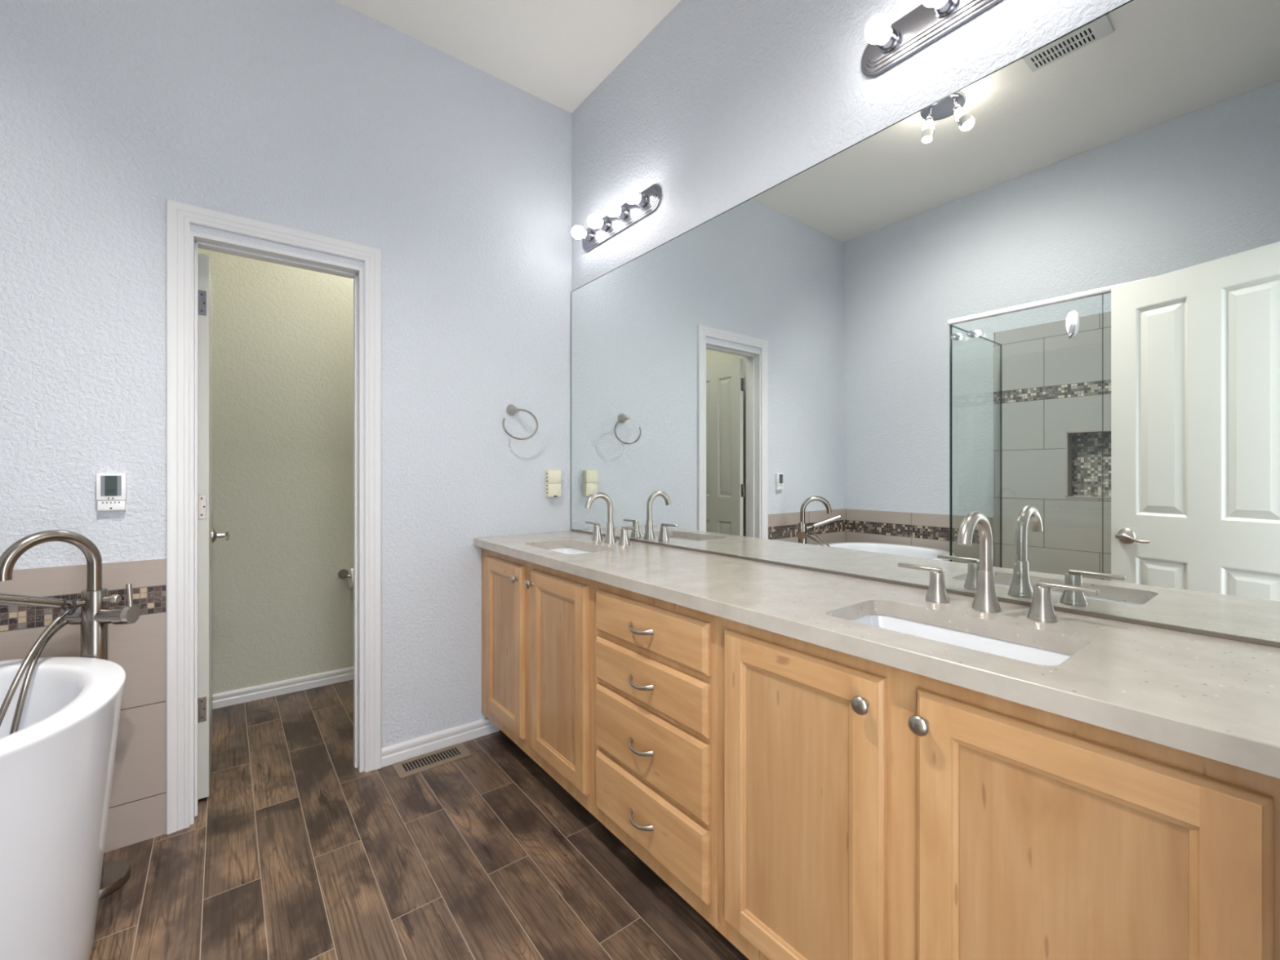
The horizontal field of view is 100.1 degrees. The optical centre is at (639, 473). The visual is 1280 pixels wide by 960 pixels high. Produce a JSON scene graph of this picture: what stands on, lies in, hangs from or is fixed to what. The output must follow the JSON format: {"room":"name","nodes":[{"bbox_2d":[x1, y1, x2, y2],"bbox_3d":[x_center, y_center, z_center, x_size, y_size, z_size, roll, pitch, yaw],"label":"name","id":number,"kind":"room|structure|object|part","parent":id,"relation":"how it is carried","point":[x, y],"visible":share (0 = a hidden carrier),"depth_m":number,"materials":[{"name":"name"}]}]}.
{"room":"bathroom","nodes":[
{"label":"bathroom","id":0,"kind":"room"},
{"bbox_2d":[198,248,353,693],"bbox_3d":[-1.669,-0.322,3.187,1.780,3.040,0.100,0,0,-38],"label":"wall","id":1,"kind":"structure","parent":0,"point":[282,335],"depth_m":2.91,"materials":[{"name":"grey paint"}]},
{"bbox_2d":[212,666,353,709],"bbox_3d":[-1.682,1.162,3.105,1.658,0.072,0.014,0,0,-38],"label":"baseboard","id":2,"kind":"structure","parent":1,"relation":"attached to","point":[237,696],"depth_m":2.90,"materials":[{"name":"white paint"}]},
{"bbox_2d":[337,568,351,578],"bbox_3d":[-1.625,0.581,3.097,0.197,0.054,0.095,0,0,-38],"label":"toilet paper holder","id":3,"kind":"object","parent":1,"relation":"attached to","point":[343,573],"visible":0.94,"depth_m":3.07,"materials":[{"name":"silver metal"}]},
{"bbox_2d":[348,568,353,587],"bbox_3d":[-1.598,0.595,3.067,0.105,0.108,0.108,0,0,-38],"label":"toilet paper roll","id":4,"kind":"object","parent":3,"relation":"on","point":[351,570],"visible":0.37,"depth_m":3.02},
{"bbox_2d":[0,0,571,771],"bbox_3d":[-1.376,-0.322,2.021,2.509,3.040,0.120,0,0,-38],"label":"wall","id":5,"kind":"structure","parent":0,"point":[324,117],"depth_m":2.02,"materials":[{"name":"blue paint"}]},
{"bbox_2d":[0,558,165,853],"bbox_3d":[-1.948,0.741,1.494,0.942,0.913,0.009,0,0,-38],"label":"tile wainscot","id":6,"kind":"structure","parent":5,"relation":"attached to","point":[137,804],"depth_m":1.73,"materials":[{"name":"beige tile"}]},
{"bbox_2d":[96,473,126,511],"bbox_3d":[-1.673,0.059,1.697,0.067,0.117,0.025,0,0,-38],"label":"thermostat","id":7,"kind":"object","parent":5,"relation":"attached to","point":[111,488],"visible":1,"depth_m":1.69,"materials":[{"name":"white plastic"}]},
{"bbox_3d":[-1.675,0.102,1.699,0.063,0.032,0.021,0,0,-38],"label":"button panel","id":8,"kind":"part","parent":7,"relation":"part of","materials":[{"name":"white plastic"}]},
{"bbox_2d":[198,253,230,799],"bbox_3d":[-1.745,0.193,2.152,0.157,1.985,0.513,0,0,-37],"label":"door","id":9,"kind":"structure","parent":5,"relation":"in","point":[207,535],"depth_m":1.96,"materials":[{"name":"white paint"}]},
{"bbox_3d":[-1.748,0.193,2.156,0.033,1.985,0.505,0,0,-37],"label":"panel","id":10,"kind":"part","parent":9,"relation":"part of","materials":[{"name":"white paint"}]},
{"bbox_3d":[-1.807,0.271,2.311,0.062,0.066,0.137,0,0,-37],"label":"handle","id":11,"kind":"part","parent":9,"relation":"part of","materials":[{"name":"silver metal"}]},
{"bbox_2d":[165,198,381,834],"bbox_3d":[-1.351,0.144,2.029,0.657,2.107,0.138,0,0,-38],"label":"door frame","id":12,"kind":"structure","parent":5,"relation":"attached to","point":[180,215],"depth_m":1.87,"materials":[{"name":"white paint"}]},
{"bbox_2d":[381,717,499,767],"bbox_3d":[-0.856,1.162,2.341,0.508,0.072,0.014,0,0,-38],"label":"baseboard","id":13,"kind":"structure","parent":5,"relation":"attached to","point":[394,753],"depth_m":2.31,"materials":[{"name":"white paint"}]},
{"bbox_2d":[502,404,537,439],"bbox_3d":[-0.577,-0.240,2.520,0.178,0.172,0.081,0,0,-38],"label":"towel ring","id":14,"kind":"object","parent":5,"relation":"attached to","point":[511,409],"visible":1,"depth_m":2.51,"materials":[{"name":"silver metal"}]},
{"bbox_2d":[546,470,560,497],"bbox_3d":[-0.429,0.051,2.659,0.070,0.133,0.034,0,0,-38],"label":"wall outlet","id":15,"kind":"object","parent":5,"relation":"attached to","point":[553,477],"visible":1,"depth_m":2.64,"materials":[{"name":"beige plastic"}]},
{"bbox_2d":[88,679,745,959],"bbox_3d":[-0.609,1.238,1.034,2.749,0.080,4.840,0,0,-38],"label":"floor","id":16,"kind":"structure","parent":0,"point":[293,851],"depth_m":1.62,"materials":[{"name":"brown wood"}]},
{"bbox_2d":[0,657,125,959],"bbox_3d":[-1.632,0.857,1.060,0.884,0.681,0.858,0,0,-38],"label":"bathtub","id":17,"kind":"object","parent":16,"relation":"on","point":[56,771],"visible":0.97,"depth_m":1.13,"materials":[{"name":"white ceramic"}]},
{"bbox_2d":[0,529,140,900],"bbox_3d":[-1.579,0.676,1.353,0.184,1.042,0.541,0,0,6],"label":"tub filler","id":18,"kind":"object","parent":16,"relation":"on","point":[94,616],"visible":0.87,"depth_m":1.52,"materials":[{"name":"silver metal"}]},
{"bbox_2d":[0,592,72,608],"bbox_3d":[-1.621,0.331,1.401,0.032,0.096,0.223,0,0,18],"label":"shower","id":19,"kind":"object","parent":18,"relation":"on","point":[6,599],"visible":0.99,"depth_m":1.42,"materials":[{"name":"silver metal"}]},
{"bbox_3d":[-1.603,0.249,1.460,0.032,0.188,0.215,0,0,18],"label":"spout","id":20,"kind":"part","parent":18,"relation":"part of","materials":[{"name":"silver metal"}]},
{"bbox_3d":[-1.535,0.366,1.553,0.042,0.026,0.026,0,0,-8],"label":"diverter knob","id":21,"kind":"part","parent":18,"relation":"part of","materials":[{"name":"silver metal"}]},
{"bbox_3d":[-1.485,0.380,1.560,0.019,0.116,0.051,0,0,-8],"label":"valve lever","id":22,"kind":"part","parent":18,"relation":"part of","materials":[{"name":"silver metal"}]},
{"bbox_2d":[392,742,471,778],"bbox_3d":[-0.864,1.194,2.236,0.287,0.006,0.125,0,0,-38],"label":"floor vent","id":23,"kind":"object","parent":16,"relation":"in","point":[428,761],"visible":1,"depth_m":2.23,"materials":[{"name":"beige metal"}]},
{"bbox_2d":[481,547,615,838],"bbox_3d":[-0.267,0.763,2.208,0.520,0.870,0.942,0,0,-38],"label":"base cabinet","id":24,"kind":"object","parent":16,"relation":"on","point":[538,620],"visible":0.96,"depth_m":1.96,"materials":[{"name":"brown wood"}]},
{"bbox_3d":[-0.567,0.701,2.231,0.018,0.674,0.362,0,0,-38],"label":"cabinet door","id":25,"kind":"part","parent":24,"relation":"part of","materials":[{"name":"brown wood"}]},
{"bbox_3d":[-0.491,0.414,2.096,0.028,0.033,0.033,0,0,-38],"label":"knob","id":26,"kind":"part","parent":24,"relation":"part of","materials":[{"name":"silver metal"}]},
{"bbox_3d":[-0.413,0.414,1.995,0.028,0.033,0.033,0,0,-38],"label":"knob","id":27,"kind":"part","parent":24,"relation":"part of","materials":[{"name":"silver metal"}]},
{"bbox_3d":[-0.289,0.701,1.874,0.018,0.674,0.383,0,0,-38],"label":"cabinet door","id":28,"kind":"part","parent":24,"relation":"part of","materials":[{"name":"brown wood"}]},
{"bbox_2d":[473,530,1279,778],"bbox_3d":[0.187,0.311,1.634,0.513,0.034,2.406,0,0,-38],"label":"countertop","id":29,"kind":"structure","parent":24,"relation":"on","point":[1218,699],"depth_m":0.94,"materials":[{"name":"beige stone"}]},
{"bbox_2d":[549,547,592,554],"bbox_3d":[-0.284,0.411,2.151,0.282,0.165,0.450,0,0,-38],"label":"undermount sink","id":30,"kind":"object","parent":29,"relation":"in","point":[565,550],"visible":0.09,"depth_m":2.34,"materials":[{"name":"white ceramic"}]},
{"bbox_2d":[584,492,638,545],"bbox_3d":[-0.165,0.186,2.243,0.153,0.214,0.376,0,0,-38],"label":"faucet","id":31,"kind":"object","parent":29,"relation":"on","point":[610,537],"visible":1,"depth_m":2.26,"materials":[{"name":"silver metal"}]},
{"bbox_3d":[-0.212,0.222,2.384,0.017,0.009,0.096,0,0,-38],"label":"lever","id":32,"kind":"part","parent":31,"relation":"part of","materials":[{"name":"silver metal"}]},
{"bbox_3d":[-0.188,0.260,2.352,0.049,0.067,0.049,0,0,-38],"label":"handle","id":33,"kind":"part","parent":31,"relation":"part of","materials":[{"name":"silver metal"}]},
{"bbox_3d":[-0.166,0.186,2.243,0.152,0.214,0.052,0,0,-38],"label":"spout","id":34,"kind":"part","parent":31,"relation":"part of","materials":[{"name":"silver metal"}]},
{"bbox_3d":[-0.065,0.260,2.195,0.049,0.067,0.049,0,0,-38],"label":"handle","id":35,"kind":"part","parent":31,"relation":"part of","materials":[{"name":"silver metal"}]},
{"bbox_3d":[-0.041,0.222,2.163,0.017,0.009,0.096,0,0,-38],"label":"lever","id":36,"kind":"part","parent":31,"relation":"part of","materials":[{"name":"silver metal"}]},
{"bbox_2d":[850,613,1072,666],"bbox_3d":[0.587,0.411,1.031,0.282,0.165,0.458,0,0,-38],"label":"undermount sink","id":37,"kind":"object","parent":29,"relation":"in","point":[1018,651],"visible":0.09,"depth_m":1.10,"materials":[{"name":"white ceramic"}]},
{"bbox_2d":[897,511,1099,622],"bbox_3d":[0.706,0.186,1.123,0.153,0.214,0.376,0,0,-38],"label":"faucet","id":38,"kind":"object","parent":29,"relation":"on","point":[985,600],"visible":1,"depth_m":1.14,"materials":[{"name":"silver metal"}]},
{"bbox_3d":[0.659,0.222,1.264,0.017,0.009,0.096,0,0,-38],"label":"lever","id":39,"kind":"part","parent":38,"relation":"part of","materials":[{"name":"silver metal"}]},
{"bbox_3d":[0.683,0.260,1.232,0.049,0.067,0.049,0,0,-38],"label":"handle","id":40,"kind":"part","parent":38,"relation":"part of","materials":[{"name":"silver metal"}]},
{"bbox_3d":[0.706,0.186,1.123,0.152,0.214,0.052,0,0,-38],"label":"spout","id":41,"kind":"part","parent":38,"relation":"part of","materials":[{"name":"silver metal"}]},
{"bbox_3d":[0.806,0.260,1.075,0.049,0.067,0.049,0,0,-38],"label":"handle","id":42,"kind":"part","parent":38,"relation":"part of","materials":[{"name":"silver metal"}]},
{"bbox_3d":[0.831,0.222,1.043,0.017,0.009,0.096,0,0,-38],"label":"lever","id":43,"kind":"part","parent":38,"relation":"part of","materials":[{"name":"silver metal"}]},
{"bbox_2d":[594,580,741,955],"bbox_3d":[0.187,0.763,1.623,0.522,0.870,0.537,0,0,-38],"label":"base cabinet","id":44,"kind":"object","parent":16,"relation":"on","point":[655,660],"visible":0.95,"depth_m":1.43,"materials":[{"name":"brown wood"}]},
{"bbox_3d":[-0.005,0.956,1.471,0.032,0.018,0.104,0,0,-38],"label":"pull handle","id":45,"kind":"part","parent":44,"relation":"part of","materials":[{"name":"silver metal"}]},
{"bbox_3d":[-0.005,0.755,1.471,0.032,0.018,0.104,0,0,-38],"label":"pull handle","id":46,"kind":"part","parent":44,"relation":"part of","materials":[{"name":"silver metal"}]},
{"bbox_3d":[-0.005,0.578,1.471,0.032,0.018,0.104,0,0,-38],"label":"pull handle","id":47,"kind":"part","parent":44,"relation":"part of","materials":[{"name":"silver metal"}]},
{"bbox_3d":[-0.005,0.429,1.471,0.032,0.018,0.104,0,0,-38],"label":"pull handle","id":48,"kind":"part","parent":44,"relation":"part of","materials":[{"name":"silver metal"}]},
{"bbox_3d":[0.015,0.953,1.484,0.018,0.177,0.486,0,0,-38],"label":"drawer","id":49,"kind":"part","parent":44,"relation":"part of","materials":[{"name":"brown wood"}]},
{"bbox_3d":[0.015,0.753,1.484,0.018,0.192,0.486,0,0,-38],"label":"drawer","id":50,"kind":"part","parent":44,"relation":"part of","materials":[{"name":"brown wood"}]},
{"bbox_3d":[0.015,0.575,1.484,0.018,0.131,0.486,0,0,-38],"label":"drawer","id":51,"kind":"part","parent":44,"relation":"part of","materials":[{"name":"brown wood"}]},
{"bbox_3d":[0.015,0.426,1.484,0.018,0.127,0.486,0,0,-38],"label":"drawer","id":52,"kind":"part","parent":44,"relation":"part of","materials":[{"name":"brown wood"}]},
{"bbox_2d":[717,616,1279,959],"bbox_3d":[0.637,0.763,1.046,0.520,0.870,0.924,0,0,-38],"label":"base cabinet","id":53,"kind":"object","parent":16,"relation":"on","point":[868,810],"visible":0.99,"depth_m":0.85,"materials":[{"name":"brown wood"}]},
{"bbox_3d":[0.315,0.701,1.098,0.018,0.674,0.382,0,0,-38],"label":"cabinet door","id":54,"kind":"part","parent":53,"relation":"part of","materials":[{"name":"brown wood"}]},
{"bbox_3d":[0.395,0.413,0.956,0.028,0.033,0.033,0,0,-38],"label":"knob","id":55,"kind":"part","parent":53,"relation":"part of","materials":[{"name":"silver metal"}]},
{"bbox_3d":[0.458,0.411,0.876,0.028,0.033,0.033,0,0,-38],"label":"knob","id":56,"kind":"part","parent":53,"relation":"part of","materials":[{"name":"silver metal"}]},
{"bbox_3d":[0.586,0.701,0.749,0.018,0.674,0.387,0,0,-38],"label":"cabinet door","id":57,"kind":"part","parent":53,"relation":"part of","materials":[{"name":"brown wood"}]},
{"bbox_2d":[334,0,680,113],"bbox_3d":[-0.940,-1.892,1.460,2.749,0.100,3.760,0,0,-38],"label":"ceiling","id":58,"kind":"structure","parent":0,"point":[558,52],"depth_m":2.24,"materials":[{"name":"white paint"}]},
{"bbox_2d":[571,0,1129,291],"bbox_3d":[0.438,-0.322,1.830,0.120,3.040,2.410,0,0,-38],"label":"wall","id":59,"kind":"structure","parent":0,"point":[722,103],"depth_m":1.84,"materials":[{"name":"blue paint"}]},
{"bbox_2d":[571,183,661,252],"bbox_3d":[-0.142,-1.137,2.383,0.116,0.111,0.600,0,0,-38],"label":"vanity light bar","id":60,"kind":"object","parent":59,"relation":"attached to","point":[637,206],"visible":1,"depth_m":2.33,"materials":[{"name":"silver metal"}]},
{"bbox_3d":[-0.292,-1.137,2.533,0.063,0.060,0.060,0,0,-38],"label":"bulb","id":61,"kind":"part","parent":60,"relation":"part of","materials":[{"name":"white glass"}]},
{"bbox_2d":[582,229,592,241],"bbox_3d":[-0.255,-1.137,2.561,0.031,0.054,0.054,0,0,-38],"label":"socket","id":62,"kind":"object","parent":60,"relation":"attached to","point":[588,233],"depth_m":2.55,"materials":[{"name":"silver metal"}]},
{"bbox_3d":[-0.206,-1.137,2.422,0.063,0.060,0.060,0,0,-38],"label":"bulb","id":63,"kind":"part","parent":60,"relation":"part of","materials":[{"name":"white glass"}]},
{"bbox_2d":[598,217,608,231],"bbox_3d":[-0.169,-1.137,2.451,0.031,0.054,0.054,0,0,-38],"label":"socket","id":64,"kind":"object","parent":60,"relation":"attached to","point":[603,225],"depth_m":2.44,"materials":[{"name":"silver metal"}]},
{"bbox_3d":[-0.120,-1.137,2.312,0.063,0.060,0.060,0,0,-38],"label":"bulb","id":65,"kind":"part","parent":60,"relation":"part of","materials":[{"name":"white glass"}]},
{"bbox_2d":[615,205,627,220],"bbox_3d":[-0.083,-1.137,2.340,0.031,0.054,0.054,0,0,-38],"label":"socket","id":66,"kind":"object","parent":60,"relation":"attached to","point":[622,214],"depth_m":2.33,"materials":[{"name":"silver metal"}]},
{"bbox_3d":[-0.034,-1.137,2.201,0.063,0.060,0.060,0,0,-38],"label":"bulb","id":67,"kind":"part","parent":60,"relation":"part of","materials":[{"name":"white glass"}]},
{"bbox_2d":[635,192,647,208],"bbox_3d":[0.003,-1.137,2.230,0.031,0.054,0.054,0,0,-38],"label":"socket","id":68,"kind":"object","parent":60,"relation":"attached to","point":[642,202],"depth_m":2.22,"materials":[{"name":"silver metal"}]},
{"bbox_2d":[570,0,1279,647],"bbox_3d":[0.387,-0.316,1.790,0.009,1.219,2.409,0,0,-38],"label":"wall mirror","id":69,"kind":"object","parent":59,"relation":"attached to","point":[1041,300],"visible":1,"depth_m":1.22,"materials":[{"name":"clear mirror"}]},
{"bbox_2d":[861,0,1003,77],"bbox_3d":[0.759,-1.137,1.224,0.116,0.111,0.600,0,0,-38],"label":"vanity light bar","id":70,"kind":"object","parent":59,"relation":"attached to","point":[889,45],"visible":1,"depth_m":1.36,"materials":[{"name":"silver metal"}]},
{"bbox_3d":[0.610,-1.137,1.374,0.063,0.060,0.060,0,0,-38],"label":"bulb","id":71,"kind":"part","parent":70,"relation":"part of","materials":[{"name":"white glass"}]},
{"bbox_2d":[876,26,900,53],"bbox_3d":[0.646,-1.137,1.402,0.031,0.054,0.054,0,0,-38],"label":"socket","id":72,"kind":"object","parent":70,"relation":"attached to","point":[891,43],"depth_m":1.39,"materials":[{"name":"silver metal"}]},
{"bbox_3d":[0.696,-1.137,1.263,0.063,0.060,0.060,0,0,-38],"label":"bulb","id":73,"kind":"part","parent":70,"relation":"part of","materials":[{"name":"white glass"}]},
{"bbox_2d":[932,0,958,17],"bbox_3d":[0.732,-1.137,1.292,0.031,0.054,0.054,0,0,-38],"label":"socket","id":74,"kind":"object","parent":70,"relation":"attached to","point":[947,8],"depth_m":1.29,"materials":[{"name":"silver metal"}]}
]}

